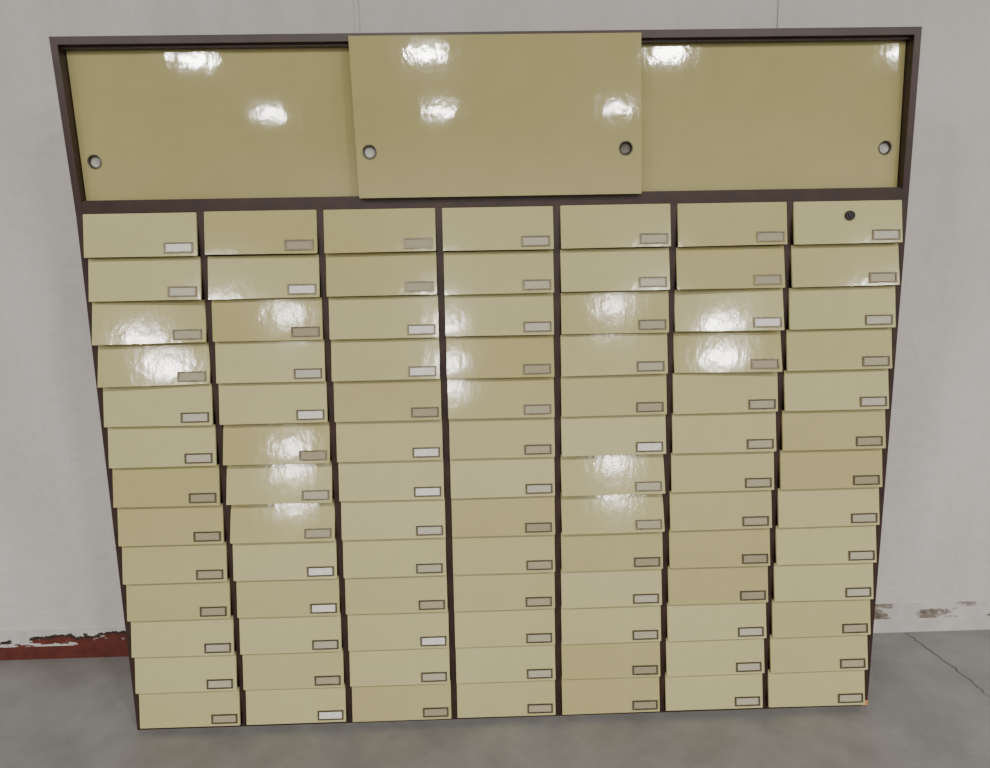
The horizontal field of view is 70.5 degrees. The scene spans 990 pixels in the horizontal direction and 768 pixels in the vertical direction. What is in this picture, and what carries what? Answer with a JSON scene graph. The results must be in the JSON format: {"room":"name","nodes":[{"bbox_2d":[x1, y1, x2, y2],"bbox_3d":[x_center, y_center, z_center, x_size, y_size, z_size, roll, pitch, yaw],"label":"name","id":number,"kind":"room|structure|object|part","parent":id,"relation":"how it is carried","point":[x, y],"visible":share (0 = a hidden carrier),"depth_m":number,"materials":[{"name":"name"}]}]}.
{"room":"distribution center","nodes":[
{"label":"distribution center","id":0,"kind":"room"},
{"bbox_2d":[0,0,989,630],"bbox_3d":[0.973,-1.750,2.702,26.000,5.800,0.200,-1,10,-1],"label":"wall","id":1,"kind":"structure","parent":0,"point":[59,565],"depth_m":2.81,"materials":[{"name":"paint"}]},
{"bbox_2d":[354,0,359,32],"bbox_3d":[-0.525,-1.766,2.554,0.018,5.660,0.007,-1,10,-1],"label":"trim","id":2,"kind":"structure","parent":1,"relation":"attached to","point":[356,2],"depth_m":2.62,"materials":[{"name":"paint"}]},
{"bbox_2d":[0,601,989,659],"bbox_3d":[1.028,1.057,3.093,26.000,0.135,0.006,-1,10,-1],"label":"baseboard","id":3,"kind":"structure","parent":1,"relation":"attached to","point":[967,615],"depth_m":3.04,"materials":[{"name":"paint"}]},
{"bbox_2d":[777,0,781,27],"bbox_3d":[1.074,-1.803,2.590,0.014,5.660,0.007,-1,10,-1],"label":"trim","id":4,"kind":"structure","parent":1,"relation":"attached to","point":[779,1],"depth_m":2.66,"materials":[{"name":"paint"}]},
{"bbox_2d":[0,629,989,767],"bbox_3d":[1.277,2.802,-6.141,26.000,0.100,19.205,-1,10,-1],"label":"floor","id":5,"kind":"structure","parent":0,"point":[920,712],"depth_m":2.50,"materials":[{"name":"concrete"}]},
{"bbox_2d":[49,27,921,729],"bbox_3d":[0.010,0.033,2.595,2.710,2.362,0.509,-1,10,-1],"label":"drawer cabinet","id":6,"kind":"object","parent":5,"relation":"on","point":[912,48],"depth_m":2.39,"materials":[{"name":"beige metal"}]},
{"bbox_3d":[-1.142,-0.511,2.438,0.359,0.138,0.428,-1,10,-1],"label":"right drawer","id":7,"kind":"part","parent":6,"relation":"part of","materials":[{"name":"beige metal"}]},
{"bbox_3d":[-1.140,-0.374,2.462,0.359,0.138,0.429,-1,10,-1],"label":"right drawer","id":8,"kind":"part","parent":6,"relation":"part of","materials":[{"name":"beige metal"}]},
{"bbox_3d":[-1.137,-0.235,2.481,0.359,0.138,0.439,-1,10,-1],"label":"right drawer","id":9,"kind":"part","parent":6,"relation":"part of","materials":[{"name":"beige metal"}]},
{"bbox_3d":[-1.134,-0.098,2.507,0.359,0.138,0.437,-1,10,-1],"label":"right drawer","id":10,"kind":"part","parent":6,"relation":"part of","materials":[{"name":"beige metal"}]},
{"bbox_3d":[-1.132,0.038,2.536,0.359,0.138,0.427,-1,10,-1],"label":"right drawer","id":11,"kind":"part","parent":6,"relation":"part of","materials":[{"name":"beige metal"}]},
{"bbox_3d":[-1.130,0.176,2.560,0.359,0.138,0.427,-1,10,-1],"label":"right drawer","id":12,"kind":"part","parent":6,"relation":"part of","materials":[{"name":"beige metal"}]},
{"bbox_3d":[-1.127,0.315,2.584,0.359,0.138,0.428,-1,10,-1],"label":"right drawer","id":13,"kind":"part","parent":6,"relation":"part of","materials":[{"name":"beige metal"}]},
{"bbox_3d":[-1.124,0.451,2.609,0.359,0.138,0.426,-1,10,-1],"label":"right drawer","id":14,"kind":"part","parent":6,"relation":"part of","materials":[{"name":"beige metal"}]},
{"bbox_3d":[-1.121,0.589,2.632,0.359,0.138,0.428,-1,10,-1],"label":"right drawer","id":15,"kind":"part","parent":6,"relation":"part of","materials":[{"name":"beige metal"}]},
{"bbox_3d":[-1.118,0.725,2.656,0.359,0.138,0.428,-1,10,-1],"label":"right drawer","id":16,"kind":"part","parent":6,"relation":"part of","materials":[{"name":"beige metal"}]},
{"bbox_3d":[-1.115,0.863,2.681,0.359,0.138,0.428,-1,10,-1],"label":"right drawer","id":17,"kind":"part","parent":6,"relation":"part of","materials":[{"name":"beige metal"}]},
{"bbox_3d":[-1.114,1.001,2.705,0.359,0.138,0.428,-1,10,-1],"label":"right drawer","id":18,"kind":"part","parent":6,"relation":"part of","materials":[{"name":"beige metal"}]},
{"bbox_3d":[-1.111,1.139,2.731,0.359,0.138,0.426,-1,10,-1],"label":"right drawer","id":19,"kind":"part","parent":6,"relation":"part of","materials":[{"name":"beige metal"}]},
{"bbox_2d":[66,48,358,200],"bbox_3d":[-0.855,-0.826,2.236,0.955,0.463,0.017,-1,10,-1],"label":"sliding door","id":20,"kind":"structure","parent":6,"relation":"attached to","point":[207,123],"depth_m":2.23,"materials":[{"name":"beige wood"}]},
{"bbox_3d":[-1.280,-0.711,2.244,0.046,0.046,0.016,-1,10,-1],"label":"sliding door pull","id":21,"kind":"part","parent":20,"relation":"part of","materials":[{"name":"silver metal"}]},
{"bbox_3d":[-0.759,-0.522,2.447,0.359,0.138,0.428,-1,10,-1],"label":"right drawer","id":22,"kind":"part","parent":6,"relation":"part of","materials":[{"name":"beige metal"}]},
{"bbox_3d":[-0.757,-0.383,2.471,0.359,0.138,0.429,-1,10,-1],"label":"right drawer","id":23,"kind":"part","parent":6,"relation":"part of","materials":[{"name":"beige metal"}]},
{"bbox_3d":[-0.754,-0.246,2.496,0.359,0.138,0.426,-1,10,-1],"label":"right drawer","id":24,"kind":"part","parent":6,"relation":"part of","materials":[{"name":"beige metal"}]},
{"bbox_3d":[-0.751,-0.109,2.520,0.359,0.138,0.427,-1,10,-1],"label":"right drawer","id":25,"kind":"part","parent":6,"relation":"part of","materials":[{"name":"beige metal"}]},
{"bbox_3d":[-0.750,0.029,2.544,0.359,0.138,0.427,-1,10,-1],"label":"right drawer","id":26,"kind":"part","parent":6,"relation":"part of","materials":[{"name":"beige metal"}]},
{"bbox_3d":[-0.747,0.168,2.567,0.359,0.138,0.430,-1,10,-1],"label":"right drawer","id":27,"kind":"part","parent":6,"relation":"part of","materials":[{"name":"beige metal"}]},
{"bbox_3d":[-0.745,0.306,2.591,0.359,0.138,0.431,-1,10,-1],"label":"right drawer","id":28,"kind":"part","parent":6,"relation":"part of","materials":[{"name":"beige metal"}]},
{"bbox_3d":[-0.741,0.441,2.615,0.359,0.138,0.432,-1,10,-1],"label":"right drawer","id":29,"kind":"part","parent":6,"relation":"part of","materials":[{"name":"beige metal"}]},
{"bbox_3d":[-0.739,0.581,2.641,0.359,0.138,0.427,-1,10,-1],"label":"right drawer","id":30,"kind":"part","parent":6,"relation":"part of","materials":[{"name":"beige metal"}]},
{"bbox_3d":[-0.735,0.717,2.666,0.359,0.138,0.427,-1,10,-1],"label":"right drawer","id":31,"kind":"part","parent":6,"relation":"part of","materials":[{"name":"beige metal"}]},
{"bbox_3d":[-0.734,0.855,2.690,0.359,0.138,0.426,-1,10,-1],"label":"right drawer","id":32,"kind":"part","parent":6,"relation":"part of","materials":[{"name":"beige metal"}]},
{"bbox_3d":[-0.731,0.993,2.715,0.359,0.138,0.426,-1,10,-1],"label":"right drawer","id":33,"kind":"part","parent":6,"relation":"part of","materials":[{"name":"beige metal"}]},
{"bbox_3d":[-0.728,1.129,2.738,0.359,0.138,0.427,-1,10,-1],"label":"right drawer","id":34,"kind":"part","parent":6,"relation":"part of","materials":[{"name":"beige metal"}]},
{"bbox_3d":[-0.377,-0.529,2.456,0.359,0.138,0.428,-1,10,-1],"label":"right drawer","id":35,"kind":"part","parent":6,"relation":"part of","materials":[{"name":"beige metal"}]},
{"bbox_3d":[-0.376,-0.392,2.479,0.359,0.138,0.429,-1,10,-1],"label":"right drawer","id":36,"kind":"part","parent":6,"relation":"part of","materials":[{"name":"beige metal"}]},
{"bbox_3d":[-0.372,-0.254,2.504,0.359,0.138,0.427,-1,10,-1],"label":"right drawer","id":37,"kind":"part","parent":6,"relation":"part of","materials":[{"name":"beige metal"}]},
{"bbox_3d":[-0.370,-0.117,2.528,0.359,0.138,0.429,-1,10,-1],"label":"right drawer","id":38,"kind":"part","parent":6,"relation":"part of","materials":[{"name":"beige metal"}]},
{"bbox_3d":[-0.367,0.021,2.552,0.359,0.138,0.428,-1,10,-1],"label":"right drawer","id":39,"kind":"part","parent":6,"relation":"part of","materials":[{"name":"beige metal"}]},
{"bbox_3d":[-0.364,0.158,2.577,0.359,0.138,0.427,-1,10,-1],"label":"right drawer","id":40,"kind":"part","parent":6,"relation":"part of","materials":[{"name":"beige metal"}]},
{"bbox_3d":[-0.361,0.296,2.602,0.359,0.138,0.427,-1,10,-1],"label":"right drawer","id":41,"kind":"part","parent":6,"relation":"part of","materials":[{"name":"beige metal"}]},
{"bbox_3d":[-0.358,0.434,2.625,0.359,0.138,0.428,-1,10,-1],"label":"right drawer","id":42,"kind":"part","parent":6,"relation":"part of","materials":[{"name":"beige metal"}]},
{"bbox_3d":[-0.357,0.572,2.650,0.359,0.138,0.428,-1,10,-1],"label":"right drawer","id":43,"kind":"part","parent":6,"relation":"part of","materials":[{"name":"beige metal"}]},
{"bbox_3d":[-0.355,0.708,2.675,0.359,0.138,0.426,-1,10,-1],"label":"right drawer","id":44,"kind":"part","parent":6,"relation":"part of","materials":[{"name":"beige metal"}]},
{"bbox_3d":[-0.351,0.846,2.699,0.359,0.138,0.426,-1,10,-1],"label":"right drawer","id":45,"kind":"part","parent":6,"relation":"part of","materials":[{"name":"beige metal"}]},
{"bbox_3d":[-0.349,0.983,2.722,0.359,0.138,0.428,-1,10,-1],"label":"right drawer","id":46,"kind":"part","parent":6,"relation":"part of","materials":[{"name":"beige metal"}]},
{"bbox_3d":[-0.345,1.122,2.747,0.359,0.138,0.428,-1,10,-1],"label":"right drawer","id":47,"kind":"part","parent":6,"relation":"part of","materials":[{"name":"beige metal"}]},
{"bbox_2d":[61,36,910,201],"bbox_3d":[-0.002,-0.842,2.237,2.665,0.467,0.022,-1,10,-1],"label":"tracks","id":48,"kind":"object","parent":6,"relation":"attached to","point":[891,38],"visible":0.64,"depth_m":2.20,"materials":[{"name":"black metal"}]},
{"bbox_2d":[157,240,822,335],"bbox_3d":[0.004,-0.004,2.839,2.666,2.327,0.010,-1,10,-1],"label":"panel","id":49,"kind":"object","parent":6,"relation":"attached to","point":[791,240],"visible":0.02,"depth_m":2.75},
{"bbox_2d":[348,33,640,198],"bbox_3d":[0.010,-0.839,2.199,0.911,0.483,0.015,-1,10,-1],"label":"sliding door","id":50,"kind":"structure","parent":6,"relation":"attached to","point":[473,115],"depth_m":2.19,"materials":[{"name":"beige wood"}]},
{"bbox_3d":[-0.395,-0.730,2.206,0.046,0.046,0.014,-1,10,-1],"label":"sliding door pull","id":51,"kind":"part","parent":50,"relation":"part of","materials":[{"name":"silver metal"}]},
{"bbox_3d":[0.415,-0.749,2.225,0.046,0.046,0.014,-1,10,-1],"label":"sliding door pull","id":52,"kind":"part","parent":50,"relation":"part of","materials":[{"name":"metal"}]},
{"bbox_3d":[0.005,-0.538,2.464,0.359,0.138,0.427,-1,10,-1],"label":"right drawer","id":53,"kind":"part","parent":6,"relation":"part of","materials":[{"name":"beige metal"}]},
{"bbox_3d":[0.008,-0.400,2.488,0.359,0.138,0.429,-1,10,-1],"label":"right drawer","id":54,"kind":"part","parent":6,"relation":"part of","materials":[{"name":"beige metal"}]},
{"bbox_3d":[0.010,-0.264,2.513,0.359,0.138,0.427,-1,10,-1],"label":"right drawer","id":55,"kind":"part","parent":6,"relation":"part of","materials":[{"name":"beige metal"}]},
{"bbox_3d":[0.013,-0.125,2.537,0.359,0.138,0.429,-1,10,-1],"label":"right drawer","id":56,"kind":"part","parent":6,"relation":"part of","materials":[{"name":"beige metal"}]},
{"bbox_3d":[0.015,0.011,2.560,0.359,0.138,0.429,-1,10,-1],"label":"right drawer","id":57,"kind":"part","parent":6,"relation":"part of","materials":[{"name":"beige metal"}]},
{"bbox_3d":[0.019,0.149,2.586,0.359,0.138,0.426,-1,10,-1],"label":"right drawer","id":58,"kind":"part","parent":6,"relation":"part of","materials":[{"name":"beige metal"}]},
{"bbox_3d":[0.021,0.287,2.611,0.359,0.138,0.426,-1,10,-1],"label":"right drawer","id":59,"kind":"part","parent":6,"relation":"part of","materials":[{"name":"beige metal"}]},
{"bbox_3d":[0.024,0.425,2.634,0.359,0.138,0.428,-1,10,-1],"label":"right drawer","id":60,"kind":"part","parent":6,"relation":"part of","materials":[{"name":"beige metal"}]},
{"bbox_3d":[0.026,0.562,2.658,0.359,0.138,0.428,-1,10,-1],"label":"right drawer","id":61,"kind":"part","parent":6,"relation":"part of","materials":[{"name":"beige metal"}]},
{"bbox_3d":[0.028,0.700,2.683,0.359,0.138,0.427,-1,10,-1],"label":"right drawer","id":62,"kind":"part","parent":6,"relation":"part of","materials":[{"name":"beige metal"}]},
{"bbox_3d":[0.030,0.838,2.708,0.359,0.138,0.426,-1,10,-1],"label":"right drawer","id":63,"kind":"part","parent":6,"relation":"part of","materials":[{"name":"beige metal"}]},
{"bbox_3d":[0.034,0.975,2.731,0.359,0.138,0.428,-1,10,-1],"label":"right drawer","id":64,"kind":"part","parent":6,"relation":"part of","materials":[{"name":"beige metal"}]},
{"bbox_3d":[0.036,1.113,2.757,0.359,0.138,0.426,-1,10,-1],"label":"right drawer","id":65,"kind":"part","parent":6,"relation":"part of","materials":[{"name":"beige metal"}]},
{"bbox_3d":[0.420,1.104,2.764,0.359,0.138,0.428,-1,10,-1],"label":"right drawer","id":66,"kind":"part","parent":6,"relation":"part of","materials":[{"name":"beige metal"}]},
{"bbox_3d":[0.416,0.966,2.740,0.359,0.138,0.426,-1,10,-1],"label":"right drawer","id":67,"kind":"part","parent":6,"relation":"part of","materials":[{"name":"beige metal"}]},
{"bbox_3d":[0.413,0.829,2.717,0.359,0.138,0.426,-1,10,-1],"label":"right drawer","id":68,"kind":"part","parent":6,"relation":"part of","materials":[{"name":"beige metal"}]},
{"bbox_3d":[0.410,0.691,2.692,0.359,0.138,0.427,-1,10,-1],"label":"right drawer","id":69,"kind":"part","parent":6,"relation":"part of","materials":[{"name":"beige metal"}]},
{"bbox_3d":[0.408,0.554,2.668,0.359,0.138,0.427,-1,10,-1],"label":"right drawer","id":70,"kind":"part","parent":6,"relation":"part of","materials":[{"name":"beige metal"}]},
{"bbox_3d":[0.407,0.416,2.641,0.359,0.138,0.432,-1,10,-1],"label":"right drawer","id":71,"kind":"part","parent":6,"relation":"part of","materials":[{"name":"beige metal"}]},
{"bbox_3d":[0.403,0.279,2.617,0.359,0.138,0.431,-1,10,-1],"label":"right drawer","id":72,"kind":"part","parent":6,"relation":"part of","materials":[{"name":"beige metal"}]},
{"bbox_3d":[0.401,0.140,2.594,0.359,0.138,0.428,-1,10,-1],"label":"right drawer","id":73,"kind":"part","parent":6,"relation":"part of","materials":[{"name":"beige metal"}]},
{"bbox_3d":[0.399,0.004,2.571,0.359,0.138,0.426,-1,10,-1],"label":"right drawer","id":74,"kind":"part","parent":6,"relation":"part of","materials":[{"name":"beige metal"}]},
{"bbox_3d":[0.395,-0.134,2.546,0.359,0.138,0.427,-1,10,-1],"label":"right drawer","id":75,"kind":"part","parent":6,"relation":"part of","materials":[{"name":"beige metal"}]},
{"bbox_3d":[0.394,-0.272,2.523,0.359,0.138,0.426,-1,10,-1],"label":"right drawer","id":76,"kind":"part","parent":6,"relation":"part of","materials":[{"name":"beige metal"}]},
{"bbox_3d":[0.390,-0.410,2.496,0.359,0.138,0.429,-1,10,-1],"label":"right drawer","id":77,"kind":"part","parent":6,"relation":"part of","materials":[{"name":"beige metal"}]},
{"bbox_3d":[0.388,-0.548,2.473,0.359,0.138,0.427,-1,10,-1],"label":"right drawer","id":78,"kind":"part","parent":6,"relation":"part of","materials":[{"name":"beige metal"}]},
{"bbox_3d":[0.801,1.094,2.773,0.359,0.138,0.427,-1,10,-1],"label":"right drawer","id":79,"kind":"part","parent":6,"relation":"part of","materials":[{"name":"beige metal"}]},
{"bbox_3d":[0.798,0.957,2.748,0.359,0.138,0.428,-1,10,-1],"label":"right drawer","id":80,"kind":"part","parent":6,"relation":"part of","materials":[{"name":"beige metal"}]},
{"bbox_3d":[0.796,0.821,2.724,0.359,0.138,0.428,-1,10,-1],"label":"right drawer","id":81,"kind":"part","parent":6,"relation":"part of","materials":[{"name":"beige metal"}]},
{"bbox_3d":[0.793,0.682,2.700,0.359,0.138,0.427,-1,10,-1],"label":"right drawer","id":82,"kind":"part","parent":6,"relation":"part of","materials":[{"name":"beige metal"}]},
{"bbox_3d":[0.791,0.545,2.676,0.359,0.138,0.427,-1,10,-1],"label":"right drawer","id":83,"kind":"part","parent":6,"relation":"part of","materials":[{"name":"beige metal"}]},
{"bbox_3d":[0.787,0.407,2.651,0.359,0.138,0.428,-1,10,-1],"label":"right drawer","id":84,"kind":"part","parent":6,"relation":"part of","materials":[{"name":"beige metal"}]},
{"bbox_3d":[0.786,0.269,2.628,0.359,0.138,0.426,-1,10,-1],"label":"right drawer","id":85,"kind":"part","parent":6,"relation":"part of","materials":[{"name":"beige metal"}]},
{"bbox_3d":[0.783,0.132,2.603,0.359,0.138,0.427,-1,10,-1],"label":"right drawer","id":86,"kind":"part","parent":6,"relation":"part of","materials":[{"name":"beige metal"}]},
{"bbox_3d":[0.780,-0.005,2.580,0.359,0.138,0.426,-1,10,-1],"label":"right drawer","id":87,"kind":"part","parent":6,"relation":"part of","materials":[{"name":"beige metal"}]},
{"bbox_3d":[0.779,-0.143,2.549,0.359,0.138,0.439,-1,10,-1],"label":"right drawer","id":88,"kind":"part","parent":6,"relation":"part of","materials":[{"name":"beige metal"}]},
{"bbox_3d":[0.775,-0.280,2.524,0.359,0.138,0.439,-1,10,-1],"label":"right drawer","id":89,"kind":"part","parent":6,"relation":"part of","materials":[{"name":"beige metal"}]},
{"bbox_3d":[0.773,-0.419,2.505,0.359,0.138,0.429,-1,10,-1],"label":"right drawer","id":90,"kind":"part","parent":6,"relation":"part of","materials":[{"name":"beige metal"}]},
{"bbox_3d":[0.770,-0.556,2.482,0.359,0.138,0.427,-1,10,-1],"label":"right drawer","id":91,"kind":"part","parent":6,"relation":"part of","materials":[{"name":"beige metal"}]},
{"bbox_2d":[641,41,905,190],"bbox_3d":[0.860,-0.865,2.274,0.935,0.463,0.017,-1,10,-1],"label":"sliding door","id":92,"kind":"structure","parent":6,"relation":"attached to","point":[792,115],"depth_m":2.27,"materials":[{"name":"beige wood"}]},
{"bbox_3d":[1.279,-0.776,2.301,0.046,0.046,0.016,-1,10,-1],"label":"sliding door pull","id":93,"kind":"part","parent":92,"relation":"part of","materials":[{"name":"silver metal"}]},
{"bbox_3d":[1.183,1.087,2.782,0.359,0.138,0.427,-1,10,-1],"label":"right drawer","id":94,"kind":"part","parent":6,"relation":"part of","materials":[{"name":"beige metal"}]},
{"bbox_3d":[1.181,0.948,2.757,0.359,0.138,0.428,-1,10,-1],"label":"right drawer","id":95,"kind":"part","parent":6,"relation":"part of","materials":[{"name":"beige metal"}]},
{"bbox_3d":[1.178,0.811,2.733,0.359,0.138,0.427,-1,10,-1],"label":"right drawer","id":96,"kind":"part","parent":6,"relation":"part of","materials":[{"name":"beige metal"}]},
{"bbox_3d":[1.175,0.674,2.709,0.359,0.138,0.427,-1,10,-1],"label":"right drawer","id":97,"kind":"part","parent":6,"relation":"part of","materials":[{"name":"beige metal"}]},
{"bbox_3d":[1.172,0.535,2.684,0.359,0.138,0.428,-1,10,-1],"label":"right drawer","id":98,"kind":"part","parent":6,"relation":"part of","materials":[{"name":"beige metal"}]},
{"bbox_3d":[1.170,0.398,2.660,0.359,0.138,0.427,-1,10,-1],"label":"right drawer","id":99,"kind":"part","parent":6,"relation":"part of","materials":[{"name":"beige metal"}]},
{"bbox_3d":[1.168,0.261,2.637,0.359,0.138,0.426,-1,10,-1],"label":"right drawer","id":100,"kind":"part","parent":6,"relation":"part of","materials":[{"name":"beige metal"}]},
{"bbox_3d":[1.165,0.122,2.611,0.359,0.138,0.428,-1,10,-1],"label":"right drawer","id":101,"kind":"part","parent":6,"relation":"part of","materials":[{"name":"beige metal"}]},
{"bbox_3d":[1.162,-0.015,2.587,0.359,0.138,0.428,-1,10,-1],"label":"right drawer","id":102,"kind":"part","parent":6,"relation":"part of","materials":[{"name":"beige metal"}]},
{"bbox_3d":[1.160,-0.152,2.563,0.359,0.138,0.428,-1,10,-1],"label":"right drawer","id":103,"kind":"part","parent":6,"relation":"part of","materials":[{"name":"beige metal"}]},
{"bbox_3d":[1.159,-0.290,2.540,0.359,0.138,0.426,-1,10,-1],"label":"right drawer","id":104,"kind":"part","parent":6,"relation":"part of","materials":[{"name":"beige metal"}]},
{"bbox_3d":[1.156,-0.428,2.514,0.359,0.138,0.429,-1,10,-1],"label":"right drawer","id":105,"kind":"part","parent":6,"relation":"part of","materials":[{"name":"beige metal"}]},
{"bbox_3d":[1.152,-0.564,2.490,0.359,0.138,0.428,-1,10,-1],"label":"right drawer","id":106,"kind":"part","parent":6,"relation":"part of","materials":[{"name":"beige metal"}]},
{"bbox_2d":[844,210,854,220],"bbox_3d":[1.161,-0.551,2.287,0.034,0.034,0.013,-1,10,-1],"label":"lock","id":107,"kind":"object","parent":6,"relation":"attached to","point":[849,215],"visible":1,"depth_m":2.28,"materials":[{"name":"black metal"}]},
{"bbox_2d":[906,633,988,695],"bbox_3d":[1.851,1.214,2.501,0.071,0.001,1.240,-1,10,-1],"label":"crack","id":108,"kind":"object","parent":5,"relation":"on","point":[906,633],"depth_m":2.88,"materials":[{"name":"black concrete"}]}
]}

